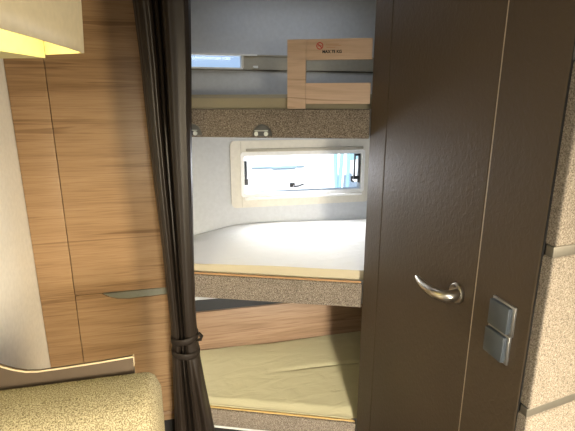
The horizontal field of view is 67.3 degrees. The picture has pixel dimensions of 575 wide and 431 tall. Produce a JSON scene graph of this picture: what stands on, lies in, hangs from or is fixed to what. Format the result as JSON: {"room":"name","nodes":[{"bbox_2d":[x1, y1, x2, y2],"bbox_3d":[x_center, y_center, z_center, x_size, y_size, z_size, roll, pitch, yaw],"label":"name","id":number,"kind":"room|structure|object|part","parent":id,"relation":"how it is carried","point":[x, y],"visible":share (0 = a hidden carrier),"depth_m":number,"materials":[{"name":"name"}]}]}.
{"room":"camper van interior","nodes":[
{"label":"camper van interior","id":0,"kind":"room"},
{"bbox_2d":[0,58,50,368],"bbox_3d":[-0.604,0.567,0.002,0.040,2.100,4.080,-3,15,-13],"label":"wall","id":1,"kind":"structure","parent":0,"point":[23,341],"depth_m":1.50,"materials":[{"name":"beige paint"}]},
{"bbox_2d":[0,0,83,58],"bbox_3d":[-0.479,-0.362,0.180,0.384,0.387,1.930,-3,15,-13],"label":"locker","id":2,"kind":"object","parent":1,"relation":"attached to","point":[25,25],"visible":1,"depth_m":0.91,"materials":[{"name":"yellow"}]},
{"bbox_3d":[-0.548,-0.579,1.013,0.120,0.377,0.006,5,15,18],"label":"panel","id":3,"kind":"part","parent":2,"relation":"part of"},
{"bbox_2d":[191,0,375,300],"bbox_3d":[0.233,0.004,2.197,2.610,2.100,0.040,-3,15,-13],"label":"wall","id":4,"kind":"structure","parent":0,"point":[259,27],"depth_m":1.94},
{"bbox_2d":[194,272,362,306],"bbox_3d":[0.541,0.203,1.973,2.088,0.103,0.615,-3,15,-13],"label":"bunk bed","id":5,"kind":"object","parent":4,"relation":"attached to","point":[348,293],"visible":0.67,"depth_m":1.65,"materials":[{"name":"beige fabric"}]},
{"bbox_2d":[194,219,365,280],"bbox_3d":[0.521,0.114,1.958,2.045,0.091,0.583,-3,15,-13],"label":"mattress","id":6,"kind":"object","parent":5,"relation":"on","point":[319,249],"visible":0.41,"depth_m":1.79,"materials":[{"name":"white fabric"}]},
{"bbox_2d":[192,109,370,138],"bbox_3d":[0.541,-0.401,1.818,2.088,0.098,0.615,-3,15,-13],"label":"bunk bed","id":7,"kind":"object","parent":4,"relation":"attached to","point":[244,123],"visible":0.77,"depth_m":1.49,"materials":[{"name":"beige fabric"}]},
{"bbox_2d":[192,94,371,108],"bbox_3d":[0.520,-0.475,1.808,2.045,0.050,0.579,-3,15,-13],"label":"mattress","id":8,"kind":"object","parent":7,"relation":"on","point":[210,101],"visible":0.22,"depth_m":1.52,"materials":[{"name":"beige fabric"}]},
{"bbox_2d":[287,38,372,108],"bbox_3d":[0.138,-0.471,1.443,0.278,0.222,0.018,2,15,8],"label":"guard rail","id":9,"kind":"object","parent":7,"relation":"on","point":[300,93],"visible":1,"depth_m":1.44,"materials":[{"name":"brown wood"}]},
{"bbox_3d":[0.031,-0.474,1.458,0.062,0.222,0.018,2,15,8],"label":"post","id":10,"kind":"part","parent":9,"relation":"part of","materials":[{"name":"brown wood"}]},
{"bbox_3d":[0.169,-0.410,1.454,0.215,0.068,0.016,2,15,8],"label":"rail","id":11,"kind":"part","parent":9,"relation":"part of","materials":[{"name":"brown wood"}]},
{"bbox_3d":[0.169,-0.545,1.419,0.215,0.065,0.016,2,15,8],"label":"rail","id":12,"kind":"part","parent":9,"relation":"part of","materials":[{"name":"brown wood"}]},
{"bbox_2d":[191,53,373,72],"bbox_3d":[0.241,-0.698,2.002,1.580,0.069,0.044,-3,15,-13],"label":"window","id":13,"kind":"structure","parent":4,"relation":"in","point":[249,62],"depth_m":1.93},
{"bbox_3d":[0.243,-0.665,2.003,1.580,0.005,0.006,-3,15,-13],"label":"shadow rail","id":14,"kind":"part","parent":13,"relation":"part of","materials":[{"name":"grey plastic"}]},
{"bbox_2d":[244,56,373,69],"bbox_3d":[0.406,-0.709,2.030,1.230,0.053,0.008,-3,15,-13],"label":"blind","id":15,"kind":"object","parent":13,"relation":"attached to","point":[250,62],"depth_m":1.96,"materials":[{"name":"grey fabric"}]},
{"bbox_2d":[230,139,369,207],"bbox_3d":[0.071,-0.208,2.083,0.690,0.313,0.052,-3,15,-13],"label":"window","id":16,"kind":"structure","parent":4,"relation":"in","point":[239,150],"depth_m":2.06,"materials":[{"name":"white plastic"}]},
{"bbox_3d":[0.085,-0.093,2.095,0.586,0.013,0.010,-3,15,-13],"label":"blind rail","id":17,"kind":"part","parent":16,"relation":"part of","materials":[{"name":"beige plastic"}]},
{"bbox_3d":[0.089,-0.315,2.038,0.573,0.012,0.012,-3,15,-13],"label":"blind rail","id":18,"kind":"part","parent":16,"relation":"part of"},
{"bbox_2d":[458,0,574,430],"bbox_3d":[0.445,0.332,0.917,0.030,2.100,0.164,-3,15,-13],"label":"wall","id":19,"kind":"structure","parent":0,"point":[538,53],"depth_m":0.81,"materials":[{"name":"brown wood"}]},
{"bbox_2d":[370,0,507,430],"bbox_3d":[0.342,0.256,1.216,0.093,2.040,0.480,-3,15,-13],"label":"door","id":20,"kind":"structure","parent":19,"relation":"in","point":[446,55],"depth_m":1.10,"materials":[{"name":"wood"}]},
{"bbox_3d":[0.346,0.174,1.041,0.050,0.030,0.142,-8,16,-27],"label":"lever","id":21,"kind":"part","parent":20,"relation":"part of","materials":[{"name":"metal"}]},
{"bbox_3d":[0.395,0.182,1.014,0.010,0.049,0.049,-3,15,-13],"label":"handle","id":22,"kind":"part","parent":20,"relation":"part of","materials":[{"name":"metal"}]},
{"bbox_2d":[483,324,511,365],"bbox_3d":[0.426,0.262,0.883,0.015,0.063,0.063,-3,15,-13],"label":"light switch","id":23,"kind":"object","parent":19,"relation":"attached to","point":[497,344],"visible":0.94,"depth_m":0.87,"materials":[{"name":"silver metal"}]},
{"bbox_2d":[487,295,516,337],"bbox_3d":[0.427,0.201,0.864,0.015,0.063,0.063,-3,15,-13],"label":"light switch","id":24,"kind":"object","parent":19,"relation":"attached to","point":[501,314],"visible":1,"depth_m":0.85,"materials":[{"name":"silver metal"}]},
{"bbox_3d":[0.687,-0.543,0.024,2.690,0.040,4.080,-3,15,-13],"label":"ceiling","id":25,"kind":"structure","parent":0,"visible":0},
{"bbox_3d":[-0.105,-0.858,1.381,0.690,0.011,0.012,-3,15,-13],"label":"rail","id":26,"kind":"object","parent":25,"relation":"attached to","visible":0},
{"bbox_2d":[132,0,214,430],"bbox_3d":[-0.379,0.161,1.575,0.221,2.065,0.090,1,14,4],"label":"curtain","id":27,"kind":"object","parent":26,"relation":"hanging from","point":[163,27],"visible":1,"depth_m":1.47,"materials":[{"name":"black fabric"}]},
{"bbox_3d":[0.687,1.530,0.556,2.690,0.040,4.080,-3,15,-13],"label":"floor","id":28,"kind":"structure","parent":0,"visible":0},
{"bbox_2d":[0,354,164,430],"bbox_3d":[-0.491,0.828,0.811,0.502,1.192,0.690,-3,15,-13],"label":"seat","id":29,"kind":"object","parent":28,"relation":"on","point":[107,394],"visible":1,"depth_m":0.97,"materials":[{"name":"beige fabric"}]},
{"bbox_3d":[-0.594,0.272,0.988,0.441,0.202,0.004,-3,15,-13],"label":"edge trim","id":30,"kind":"part","parent":29,"relation":"part of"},
{"bbox_2d":[3,0,174,430],"bbox_3d":[-0.763,0.100,1.827,0.495,2.098,0.252,-3,15,-13],"label":"wood wall panel","id":31,"kind":"object","parent":28,"relation":"on","point":[80,122],"visible":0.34,"depth_m":1.66,"materials":[{"name":"brown wood"}]},
{"bbox_3d":[-0.917,0.036,1.655,0.126,1.887,0.019,-3,15,-13],"label":"panel","id":32,"kind":"part","parent":31,"relation":"part of","materials":[{"name":"brown wood"}]},
{"bbox_3d":[-0.675,-0.292,1.629,0.366,1.238,0.019,-3,15,-13],"label":"door","id":33,"kind":"part","parent":31,"relation":"part of","materials":[{"name":"brown wood"}]},
{"bbox_3d":[-0.675,0.598,1.857,0.366,0.594,0.019,-3,15,-13],"label":"door","id":34,"kind":"part","parent":31,"relation":"part of","materials":[{"name":"brown wood"}]},
{"bbox_3d":[-0.675,0.917,1.939,0.366,0.033,0.019,-3,15,-13],"label":"panel","id":35,"kind":"part","parent":31,"relation":"part of","materials":[{"name":"brown wood"}]},
{"bbox_2d":[210,405,356,430],"bbox_3d":[0.541,0.915,2.155,2.088,0.356,0.615,-3,15,-13],"label":"bunk bed","id":36,"kind":"object","parent":28,"relation":"on","point":[224,418],"visible":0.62,"depth_m":1.80,"materials":[{"name":"beige fabric"}]},
{"bbox_2d":[195,298,361,350],"bbox_3d":[0.483,0.534,2.295,2.078,0.320,0.136,-3,15,-13],"label":"wall panel","id":37,"kind":"object","parent":36,"relation":"on","point":[222,323],"visible":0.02,"depth_m":2.09,"materials":[{"name":"brown wood"}]},
{"bbox_3d":[0.481,0.385,2.265,2.078,0.015,0.120,-3,15,-13],"label":"panel","id":38,"kind":"part","parent":37,"relation":"part of","materials":[{"name":"grey laminate"}]},
{"bbox_2d":[200,331,360,418],"bbox_3d":[0.537,0.700,2.035,2.045,0.133,0.444,-3,15,-13],"label":"mattress","id":39,"kind":"object","parent":36,"relation":"on","point":[313,376],"visible":0.3,"depth_m":1.94,"materials":[{"name":"beige fabric"}]},
{"label":"outside","id":40,"kind":"structure","parent":0,"visible":0},
{"bbox_3d":[-3.783,-3.026,20.732,30.000,0.050,37.700,-3,15,-13],"label":"ground","id":41,"kind":"structure","parent":40,"visible":0},
{"bbox_2d":[244,154,357,191],"bbox_3d":[-0.380,-0.449,6.173,6.400,2.200,1.760,-3,15,-13],"label":"van","id":42,"kind":"object","parent":41,"relation":"on","point":[264,173],"visible":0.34,"depth_m":5.41,"materials":[{"name":"white paint"}]},
{"bbox_3d":[-0.119,-0.607,5.357,0.670,0.012,0.060,-3,15,-13],"label":"moulding","id":43,"kind":"part","parent":42,"relation":"part of","materials":[{"name":"white plastic"}]},
{"bbox_2d":[333,153,357,187],"bbox_3d":[0.716,0.017,5.060,0.442,1.852,0.064,-3,15,-13],"label":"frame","id":44,"kind":"object","parent":41,"relation":"on","point":[337,178],"visible":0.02,"depth_m":4.88,"materials":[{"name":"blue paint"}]},
{"bbox_3d":[1.139,0.300,1.042,1.380,2.100,0.028,-3,15,-13],"label":"wall partition","id":45,"kind":"structure","parent":0,"visible":0},
{"bbox_2d":[515,62,574,430],"bbox_3d":[0.693,0.230,0.912,0.533,1.700,0.056,-6,15,-21],"label":"panel","id":46,"kind":"object","parent":45,"relation":"attached to","point":[547,400],"visible":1,"depth_m":0.79,"materials":[{"name":"beige fabric"}]},
{"bbox_2d":[515,400,574,430],"bbox_3d":[0.685,0.562,0.988,0.509,0.421,0.045,-6,15,-21],"label":"cushion","id":47,"kind":"object","parent":46,"relation":"on","point":[559,415],"depth_m":0.85,"materials":[{"name":"beige fabric"}]},
{"bbox_2d":[520,254,574,408],"bbox_3d":[0.685,0.193,0.894,0.509,0.306,0.047,-6,15,-21],"label":"cushion","id":48,"kind":"object","parent":46,"relation":"on","point":[549,377],"depth_m":0.80,"materials":[{"name":"beige fabric"}]},
{"bbox_2d":[546,62,574,246],"bbox_3d":[0.685,-0.122,0.816,0.508,0.306,0.051,-6,15,-21],"label":"cushion","id":49,"kind":"object","parent":46,"relation":"on","point":[561,225],"depth_m":0.72,"materials":[{"name":"beige fabric"}]},
{"bbox_3d":[0.981,0.130,1.705,1.380,2.100,0.030,-3,15,-13],"label":"wall","id":50,"kind":"structure","parent":0,"visible":0},
{"bbox_2d":[356,0,393,430],"bbox_3d":[0.304,0.181,1.508,0.030,2.100,0.122,-3,15,-13],"label":"trim","id":51,"kind":"structure","parent":50,"relation":"attached to","point":[382,43],"depth_m":1.44,"materials":[{"name":"brown wood"}]}
]}

